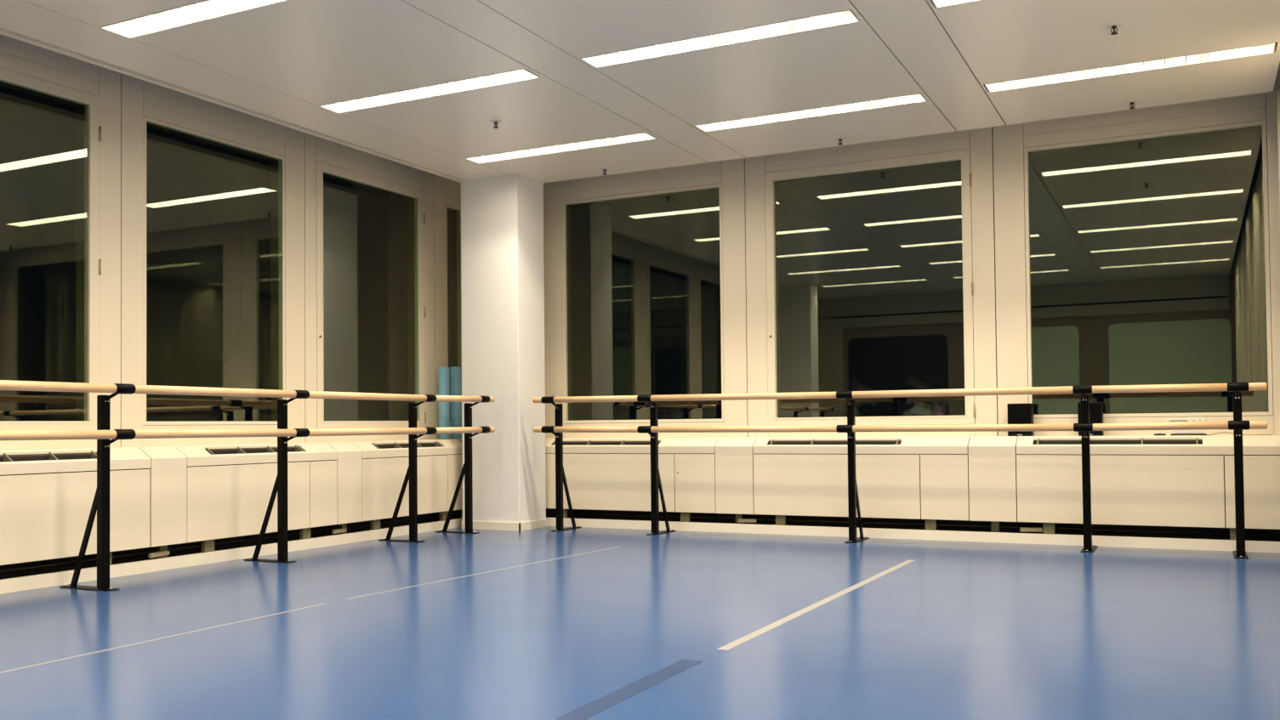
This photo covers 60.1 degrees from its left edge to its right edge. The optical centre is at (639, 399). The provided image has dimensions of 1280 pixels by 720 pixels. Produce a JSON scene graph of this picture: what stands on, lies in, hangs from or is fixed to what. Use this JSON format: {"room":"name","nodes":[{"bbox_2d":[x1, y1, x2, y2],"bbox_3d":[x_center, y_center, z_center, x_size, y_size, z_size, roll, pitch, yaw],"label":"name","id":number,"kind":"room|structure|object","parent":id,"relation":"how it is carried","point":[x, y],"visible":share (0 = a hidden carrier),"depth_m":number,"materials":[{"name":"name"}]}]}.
{"room":"exercise studio","nodes":[
{"label":"exercise studio","id":0,"kind":"room"},
{"bbox_2d":[0,509,461,580],"bbox_3d":[-3.412,0.690,5.433,0.010,0.550,8.530,-1,-2,27],"label":"wall","id":1,"kind":"structure","parent":0,"point":[70,567],"depth_m":6.72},
{"bbox_2d":[0,517,462,594],"bbox_3d":[-3.240,0.929,5.364,0.050,0.064,8.570,-1,-2,27],"label":"baseboard","id":2,"kind":"structure","parent":1,"relation":"attached to","point":[29,583],"depth_m":6.56,"materials":[{"name":"white paint"}]},
{"bbox_2d":[147,551,169,558],"bbox_3d":[-2.765,0.892,6.352,0.028,0.030,0.141,-1,-1,21],"label":"pipe","id":3,"kind":"object","parent":2,"relation":"on","point":[162,553],"visible":1,"depth_m":6.34,"materials":[{"name":"white metal"}]},
{"bbox_2d":[331,528,347,534],"bbox_3d":[-2.092,0.917,7.692,0.028,0.030,0.141,-1,-1,21],"label":"pipe","id":4,"kind":"object","parent":2,"relation":"on","point":[344,530],"visible":1,"depth_m":7.68,"materials":[{"name":"white metal"}]},
{"bbox_2d":[0,34,462,517],"bbox_3d":[-3.390,-0.557,6.202,0.160,3.080,10.120,-1,-2,27],"label":"wall","id":5,"kind":"structure","parent":0,"point":[125,100],"depth_m":7.36,"materials":[{"name":"beige paint"}]},
{"bbox_2d":[0,67,101,430],"bbox_3d":[-3.463,-0.805,5.924,0.059,1.970,1.262,-1,-2,27],"label":"window","id":6,"kind":"structure","parent":5,"relation":"in","point":[93,129],"depth_m":6.43,"materials":[{"name":"beige paint"}]},
{"bbox_2d":[142,116,285,425],"bbox_3d":[-2.788,-0.779,7.288,0.042,1.894,1.179,-1,-2,27],"label":"window","id":7,"kind":"structure","parent":5,"relation":"in","point":[281,311],"depth_m":7.52,"materials":[{"name":"beige paint"}]},
{"bbox_2d":[316,160,426,428],"bbox_3d":[-2.094,-0.753,8.651,0.059,1.970,1.262,-1,-2,27],"label":"window","id":8,"kind":"structure","parent":5,"relation":"in","point":[419,217],"depth_m":8.64,"materials":[{"name":"beige paint"}]},
{"bbox_2d":[445,204,461,423],"bbox_3d":[-1.628,-0.734,9.596,0.042,1.894,0.243,-1,-2,27],"label":"window","id":9,"kind":"structure","parent":5,"relation":"in","point":[447,206],"depth_m":9.68,"materials":[{"name":"beige paint"}]},
{"bbox_2d":[460,173,546,523],"bbox_3d":[-1.094,-0.510,8.841,0.535,3.068,0.390,-1,-2,27],"label":"column","id":10,"kind":"structure","parent":0,"point":[503,270],"depth_m":8.67,"materials":[{"name":"white paint"}]},
{"bbox_2d":[460,518,547,531],"bbox_3d":[-1.079,0.992,8.805,0.557,0.062,0.412,-1,-2,27],"label":"baseboard","id":11,"kind":"structure","parent":10,"relation":"attached to","point":[541,523],"depth_m":8.62,"materials":[{"name":"white paint"}]},
{"bbox_2d":[0,526,1279,719],"bbox_3d":[-0.577,0.956,4.161,6.700,0.100,9.010,-1,-2,27],"label":"floor","id":12,"kind":"structure","parent":0,"point":[961,630],"depth_m":4.24,"materials":[{"name":"blue plastic"}]},
{"bbox_2d":[0,447,150,565],"bbox_3d":[-3.140,0.617,5.732,0.190,0.706,1.270,-1,-2,27],"label":"radiator cover","id":13,"kind":"object","parent":12,"relation":"on","point":[47,497],"visible":0.86,"depth_m":5.79,"materials":[{"name":"beige metal"}]},
{"bbox_2d":[0,452,96,476],"bbox_3d":[-3.123,0.338,5.678,0.080,0.109,0.813,-1,-2,27],"label":"grille","id":14,"kind":"object","parent":13,"relation":"attached to","point":[11,463],"depth_m":5.74,"materials":[{"name":"white metal"}]},
{"bbox_2d":[3,438,461,450],"bbox_3d":[-3.390,0.272,5.623,0.325,0.014,8.875,-1,-2,27],"label":"trim","id":15,"kind":"structure","parent":13,"relation":"on","point":[459,440],"depth_m":6.90,"materials":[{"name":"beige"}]},
{"bbox_2d":[438,367,450,439],"bbox_3d":[-1.631,0.033,9.235,0.098,0.604,0.098,0,-2,-26],"label":"yoga mat","id":16,"kind":"object","parent":15,"relation":"on","point":[444,372],"visible":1,"depth_m":9.20,"materials":[{"name":"teal plastic"}]},
{"bbox_2d":[450,366,461,439],"bbox_3d":[-1.558,0.032,9.380,0.100,0.612,0.100,0,-2,-26],"label":"yoga mat","id":17,"kind":"object","parent":15,"relation":"on","point":[456,379],"visible":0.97,"depth_m":9.35,"materials":[{"name":"teal plastic"}]},
{"bbox_2d":[0,603,324,673],"bbox_3d":[-2.040,0.913,3.850,0.024,0.001,2.680,-1,-2,26],"label":"tape","id":18,"kind":"object","parent":12,"relation":"on","point":[39,664],"visible":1,"depth_m":4.20,"materials":[{"name":"white plastic"}]},
{"bbox_2d":[139,446,186,558],"bbox_3d":[-2.771,0.629,6.401,0.130,0.706,0.244,-1,-2,27],"label":"filler panel","id":19,"kind":"object","parent":12,"relation":"on","point":[167,470],"visible":0.91,"depth_m":6.37,"materials":[{"name":"beige metal"}]},
{"bbox_2d":[0,512,458,574],"bbox_3d":[-3.377,0.902,5.367,0.068,0.083,8.410,-1,-2,27],"label":"pipe","id":20,"kind":"object","parent":12,"relation":"on","point":[239,541],"visible":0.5,"depth_m":6.66,"materials":[{"name":"brown plastic"}]},
{"bbox_2d":[0,380,494,591],"bbox_3d":[-2.893,0.438,5.359,0.456,1.039,7.095,-1,-2,27],"label":"ballet barre","id":21,"kind":"object","parent":12,"relation":"on","point":[103,435],"visible":1,"depth_m":6.45,"materials":[{"name":"beige wood"}]},
{"bbox_2d":[175,443,337,552],"bbox_3d":[-2.455,0.643,7.096,0.190,0.706,1.270,-1,-2,27],"label":"radiator cover","id":22,"kind":"object","parent":12,"relation":"on","point":[229,488],"visible":0.92,"depth_m":6.94,"materials":[{"name":"beige metal"}]},
{"bbox_2d":[204,446,307,466],"bbox_3d":[-2.438,0.364,7.042,0.080,0.109,0.813,-1,-2,27],"label":"grille","id":23,"kind":"object","parent":22,"relation":"attached to","point":[218,456],"depth_m":6.98,"materials":[{"name":"white metal"}]},
{"bbox_2d":[327,442,362,534],"bbox_3d":[-2.086,0.655,7.764,0.130,0.706,0.244,-1,-2,27],"label":"filler panel","id":24,"kind":"object","parent":12,"relation":"on","point":[349,486],"visible":0.87,"depth_m":7.74,"materials":[{"name":"beige metal"}]},
{"bbox_2d":[351,439,462,530],"bbox_3d":[-1.770,0.669,8.459,0.190,0.706,1.270,-1,-2,27],"label":"radiator cover","id":25,"kind":"object","parent":12,"relation":"on","point":[384,464],"visible":0.8,"depth_m":8.30,"materials":[{"name":"beige metal"}]},
{"bbox_2d":[375,442,445,458],"bbox_3d":[-1.754,0.390,8.405,0.080,0.109,0.813,-1,-2,27],"label":"grille","id":26,"kind":"object","parent":25,"relation":"attached to","point":[384,450],"depth_m":8.39,"materials":[{"name":"white metal"}]},
{"bbox_2d":[344,546,620,599],"bbox_3d":[-0.757,0.958,6.255,0.024,0.001,2.476,-1,-2,30],"label":"tape","id":27,"kind":"object","parent":12,"relation":"on","point":[616,547],"visible":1,"depth_m":5.99,"materials":[{"name":"white plastic"}]},
{"bbox_2d":[553,659,703,719],"bbox_3d":[-0.414,0.866,2.575,0.078,0.001,2.660,-1,-2,27],"label":"tape","id":28,"kind":"object","parent":12,"relation":"on","point":[600,705],"visible":1,"depth_m":3.33,"materials":[{"name":"grey plastic"}]},
{"bbox_2d":[545,438,719,522],"bbox_3d":[-0.086,0.658,8.695,1.534,0.706,0.193,-1,-2,27],"label":"radiator cover","id":29,"kind":"object","parent":12,"relation":"on","point":[601,474],"visible":0.8,"depth_m":8.59,"materials":[{"name":"beige metal"}]},
{"bbox_2d":[549,441,660,454],"bbox_3d":[-0.276,0.386,8.743,0.978,0.106,0.074,-1,-2,27],"label":"grille","id":30,"kind":"object","parent":29,"relation":"attached to","point":[569,447],"depth_m":8.72,"materials":[{"name":"metal"}]},
{"bbox_2d":[715,437,756,523],"bbox_3d":[0.726,0.639,8.256,0.299,0.706,0.130,-1,-2,27],"label":"filler panel","id":31,"kind":"object","parent":12,"relation":"on","point":[734,457],"visible":0.91,"depth_m":8.20,"materials":[{"name":"beige metal"}]},
{"bbox_2d":[716,560,915,650],"bbox_3d":[0.941,0.916,5.196,0.042,0.001,2.840,-1,-2,27],"label":"tape","id":32,"kind":"object","parent":12,"relation":"on","point":[747,638],"visible":1,"depth_m":4.74,"materials":[{"name":"white plastic"}]},
{"bbox_2d":[753,436,970,530],"bbox_3d":[1.565,0.622,7.869,1.536,0.706,0.190,-1,-2,27],"label":"radiator cover","id":33,"kind":"object","parent":12,"relation":"on","point":[916,478],"visible":0.93,"depth_m":7.75,"materials":[{"name":"beige metal"}]},
{"bbox_2d":[768,440,901,455],"bbox_3d":[1.380,0.349,7.913,0.993,0.106,0.074,-1,-2,27],"label":"grille","id":34,"kind":"object","parent":33,"relation":"attached to","point":[776,447],"depth_m":7.89,"materials":[{"name":"metal"}]},
{"bbox_2d":[553,435,1137,438],"bbox_3d":[1.513,0.282,8.019,6.080,0.014,0.201,-1,-2,27],"label":"trim","id":35,"kind":"structure","parent":33,"relation":"on","point":[1127,435],"depth_m":7.81,"materials":[{"name":"plastic"}]},
{"bbox_2d":[1006,403,1034,436],"bbox_3d":[2.577,0.141,7.486,0.154,0.221,0.115,-1,-2,27],"label":"speaker","id":36,"kind":"object","parent":35,"relation":"on","point":[1017,413],"visible":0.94,"depth_m":7.44},
{"bbox_2d":[1077,402,1103,436],"bbox_3d":[2.971,0.132,7.288,0.147,0.221,0.115,-1,-2,27],"label":"speaker","id":37,"kind":"object","parent":35,"relation":"on","point":[1095,408],"visible":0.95,"depth_m":7.23},
{"bbox_2d":[1170,429,1206,435],"bbox_3d":[3.481,0.209,7.016,0.204,0.044,0.110,-1,-2,27],"label":"box","id":38,"kind":"object","parent":35,"relation":"on","point":[1192,432],"visible":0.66,"depth_m":6.97,"materials":[{"name":"white plastic"}]},
{"bbox_2d":[1206,432,1272,435],"bbox_3d":[3.722,0.215,6.873,0.365,0.021,0.055,-1,-2,33],"label":"cable","id":39,"kind":"object","parent":35,"relation":"on","point":[1221,432],"visible":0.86,"depth_m":6.87,"materials":[{"name":"metal"}]},
{"bbox_2d":[532,382,1268,558],"bbox_3d":[1.466,0.452,7.545,4.896,1.030,0.456,-1,-2,27],"label":"ballet barre","id":40,"kind":"object","parent":12,"relation":"on","point":[1237,424],"visible":1,"depth_m":7.21,"materials":[{"name":"beige wood"}]},
{"bbox_2d":[546,512,1279,537],"bbox_3d":[1.621,0.914,7.894,5.780,0.083,0.068,-1,-2,27],"label":"pipe","id":41,"kind":"object","parent":12,"relation":"on","point":[938,525],"visible":0.24,"depth_m":7.65,"materials":[{"name":"brown plastic"}]},
{"bbox_2d":[968,436,1017,532],"bbox_3d":[2.377,0.603,7.427,0.301,0.706,0.130,-1,-2,27],"label":"filler panel","id":42,"kind":"object","parent":12,"relation":"on","point":[992,459],"visible":0.91,"depth_m":7.38,"materials":[{"name":"beige metal"}]},
{"bbox_2d":[1016,435,1279,540],"bbox_3d":[3.217,0.585,7.039,1.536,0.706,0.190,-1,-2,27],"label":"radiator cover","id":43,"kind":"object","parent":12,"relation":"on","point":[1152,480],"visible":0.92,"depth_m":6.94,"materials":[{"name":"beige metal"}]},
{"bbox_2d":[1031,439,1203,455],"bbox_3d":[3.043,0.313,7.078,1.006,0.106,0.074,-1,-2,27],"label":"grille","id":44,"kind":"object","parent":43,"relation":"attached to","point":[1039,447],"depth_m":7.04,"materials":[{"name":"metal"}]},
{"bbox_2d":[0,0,1279,182],"bbox_3d":[-0.623,-1.959,4.076,5.608,0.190,8.518,-1,-2,27],"label":"ceiling","id":45,"kind":"structure","parent":0,"point":[287,59],"depth_m":6.02,"materials":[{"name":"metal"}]},
{"bbox_2d":[100,0,286,38],"bbox_3d":[-1.936,-1.874,5.132,1.470,0.100,0.168,-1,-2,27],"label":"ceiling light","id":46,"kind":"object","parent":45,"relation":"attached to","point":[206,9],"visible":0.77,"depth_m":5.32,"materials":[{"name":"white plastic"}]},
{"bbox_2d":[0,27,464,182],"bbox_3d":[-3.158,-1.825,5.347,0.068,0.048,8.518,-1,-2,27],"label":"trim","id":47,"kind":"structure","parent":45,"relation":"attached to","point":[4,31],"depth_m":6.52,"materials":[{"name":"white paint"}]},
{"bbox_2d":[318,68,540,113],"bbox_3d":[-1.259,-1.848,6.479,1.470,0.100,0.168,-1,-2,27],"label":"ceiling light","id":48,"kind":"object","parent":45,"relation":"attached to","point":[519,75],"visible":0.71,"depth_m":6.51,"materials":[{"name":"white plastic"}]},
{"bbox_2d":[489,119,501,128],"bbox_3d":[-0.927,-1.768,7.115,0.076,0.042,0.076,-1,-2,27],"label":"sprinkler","id":49,"kind":"object","parent":45,"relation":"attached to","point":[495,122],"visible":1,"depth_m":7.11,"materials":[{"name":"silver metal"}]},
{"bbox_2d":[465,132,656,163],"bbox_3d":[-0.582,-1.822,7.826,1.470,0.100,0.168,-1,-2,27],"label":"ceiling light","id":50,"kind":"object","parent":45,"relation":"attached to","point":[643,136],"visible":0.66,"depth_m":7.86,"materials":[{"name":"white plastic"}]},
{"bbox_2d":[599,168,609,175],"bbox_3d":[-0.270,-1.742,8.462,0.076,0.042,0.076,-1,-2,27],"label":"sprinkler","id":51,"kind":"object","parent":45,"relation":"attached to","point":[604,170],"visible":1,"depth_m":8.46,"materials":[{"name":"silver metal"}]},
{"bbox_2d":[580,9,859,68],"bbox_3d":[0.378,-1.884,5.657,1.470,0.100,0.168,-1,-2,27],"label":"ceiling light","id":52,"kind":"object","parent":45,"relation":"attached to","point":[846,16],"visible":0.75,"depth_m":5.69,"materials":[{"name":"white plastic"}]},
{"bbox_2d":[694,93,926,131],"bbox_3d":[1.055,-1.858,7.005,1.470,0.100,0.168,-1,-2,27],"label":"ceiling light","id":53,"kind":"object","parent":45,"relation":"attached to","point":[915,98],"visible":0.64,"depth_m":7.04,"materials":[{"name":"white plastic"}]},
{"bbox_2d":[834,136,845,145],"bbox_3d":[1.381,-1.778,7.625,0.076,0.042,0.076,-1,-2,27],"label":"sprinkler","id":54,"kind":"object","parent":45,"relation":"attached to","point":[839,139],"visible":1,"depth_m":7.62,"materials":[{"name":"silver metal"}]},
{"bbox_2d":[543,91,1269,183],"bbox_3d":[1.285,-1.806,7.890,5.590,0.031,0.010,-1,-2,27],"label":"trim","id":55,"kind":"structure","parent":45,"relation":"attached to","point":[1264,92],"depth_m":7.54,"materials":[{"name":"white paint"}]},
{"bbox_2d":[932,0,978,7],"bbox_3d":[2.023,-1.920,4.831,1.470,0.100,0.168,-1,-2,27],"label":"ceiling light","id":56,"kind":"object","parent":45,"relation":"attached to","point":[938,3],"visible":1,"depth_m":5.20,"materials":[{"name":"white plastic"}]},
{"bbox_2d":[1105,22,1122,34],"bbox_3d":[2.358,-1.839,5.498,0.076,0.042,0.076,-1,-2,27],"label":"sprinkler","id":57,"kind":"object","parent":45,"relation":"attached to","point":[1114,25],"visible":1,"depth_m":5.49,"materials":[{"name":"silver metal"}]},
{"bbox_2d":[984,42,1275,91],"bbox_3d":[2.700,-1.895,6.179,1.470,0.100,0.168,-1,-2,27],"label":"ceiling light","id":58,"kind":"object","parent":45,"relation":"attached to","point":[1268,48],"visible":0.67,"depth_m":6.21,"materials":[{"name":"white plastic"}]},
{"bbox_2d":[1125,100,1138,109],"bbox_3d":[3.036,-1.814,6.819,0.076,0.042,0.076,-1,-2,27],"label":"sprinkler","id":59,"kind":"object","parent":45,"relation":"attached to","point":[1130,102],"visible":1,"depth_m":6.81,"materials":[{"name":"silver metal"}]},
{"bbox_3d":[1.948,-1.956,2.819,0.030,0.028,8.480,-1,-2,27],"label":"rail","id":60,"kind":"object","parent":45,"relation":"attached to","visible":0},
{"bbox_2d":[1276,85,1279,216],"bbox_3d":[1.983,-0.556,2.795,0.117,2.768,8.415,-1,-2,27],"label":"curtain","id":61,"kind":"object","parent":60,"relation":"hanging from","point":[1277,88],"visible":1,"depth_m":6.60,"materials":[{"name":"beige fabric"}]},
{"bbox_2d":[543,62,1279,459],"bbox_3d":[1.672,-0.560,8.158,5.562,3.080,0.160,-1,-2,27],"label":"wall","id":62,"kind":"structure","parent":0,"point":[997,153],"depth_m":7.76,"materials":[{"name":"beige paint"}]},
{"bbox_2d":[561,183,724,423],"bbox_3d":[0.008,-0.741,8.935,1.449,1.858,0.042,-1,-2,27],"label":"window","id":63,"kind":"structure","parent":62,"relation":"in","point":[564,204],"depth_m":9.03,"materials":[{"name":"beige paint"}]},
{"bbox_2d":[764,148,975,426],"bbox_3d":[1.657,-0.777,8.098,1.532,1.934,0.059,-1,-2,27],"label":"window","id":64,"kind":"structure","parent":62,"relation":"in","point":[963,155],"depth_m":8.04,"materials":[{"name":"beige paint"}]},
{"bbox_2d":[1024,119,1273,418],"bbox_3d":[3.309,-0.813,7.278,1.453,1.858,0.042,-1,-2,27],"label":"window","id":65,"kind":"structure","parent":62,"relation":"in","point":[1263,123],"depth_m":7.19,"materials":[{"name":"beige paint"}]},
{"bbox_2d":[1163,418,1205,422],"bbox_3d":[3.508,0.138,7.128,0.240,0.032,0.008,-1,-2,27],"label":"strip","id":66,"kind":"object","parent":62,"relation":"attached to","point":[1165,420],"visible":0.77,"depth_m":7.13,"materials":[{"name":"white plastic"}]},
{"bbox_2d":[546,459,1279,541],"bbox_3d":[1.517,0.703,8.014,6.084,0.550,0.010,-1,-2,27],"label":"wall","id":67,"kind":"structure","parent":0,"point":[912,520],"depth_m":7.66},
{"bbox_2d":[546,517,1279,553],"bbox_3d":[1.439,0.943,7.847,6.084,0.064,0.050,-1,-2,27],"label":"baseboard","id":68,"kind":"structure","parent":67,"relation":"attached to","point":[980,537],"depth_m":7.49,"materials":[{"name":"white paint"}]},
{"bbox_2d":[738,518,756,523],"bbox_3d":[0.796,0.901,8.191,0.141,0.030,0.028,-1,-1,21],"label":"pipe","id":69,"kind":"object","parent":68,"relation":"on","point":[740,520],"visible":1,"depth_m":8.18,"materials":[{"name":"white metal"}]},
{"bbox_2d":[1019,527,1042,532],"bbox_3d":[2.583,0.862,7.294,0.141,0.030,0.028,-1,-1,21],"label":"pipe","id":70,"kind":"object","parent":68,"relation":"on","point":[1021,529],"visible":1,"depth_m":7.29,"materials":[{"name":"white metal"}]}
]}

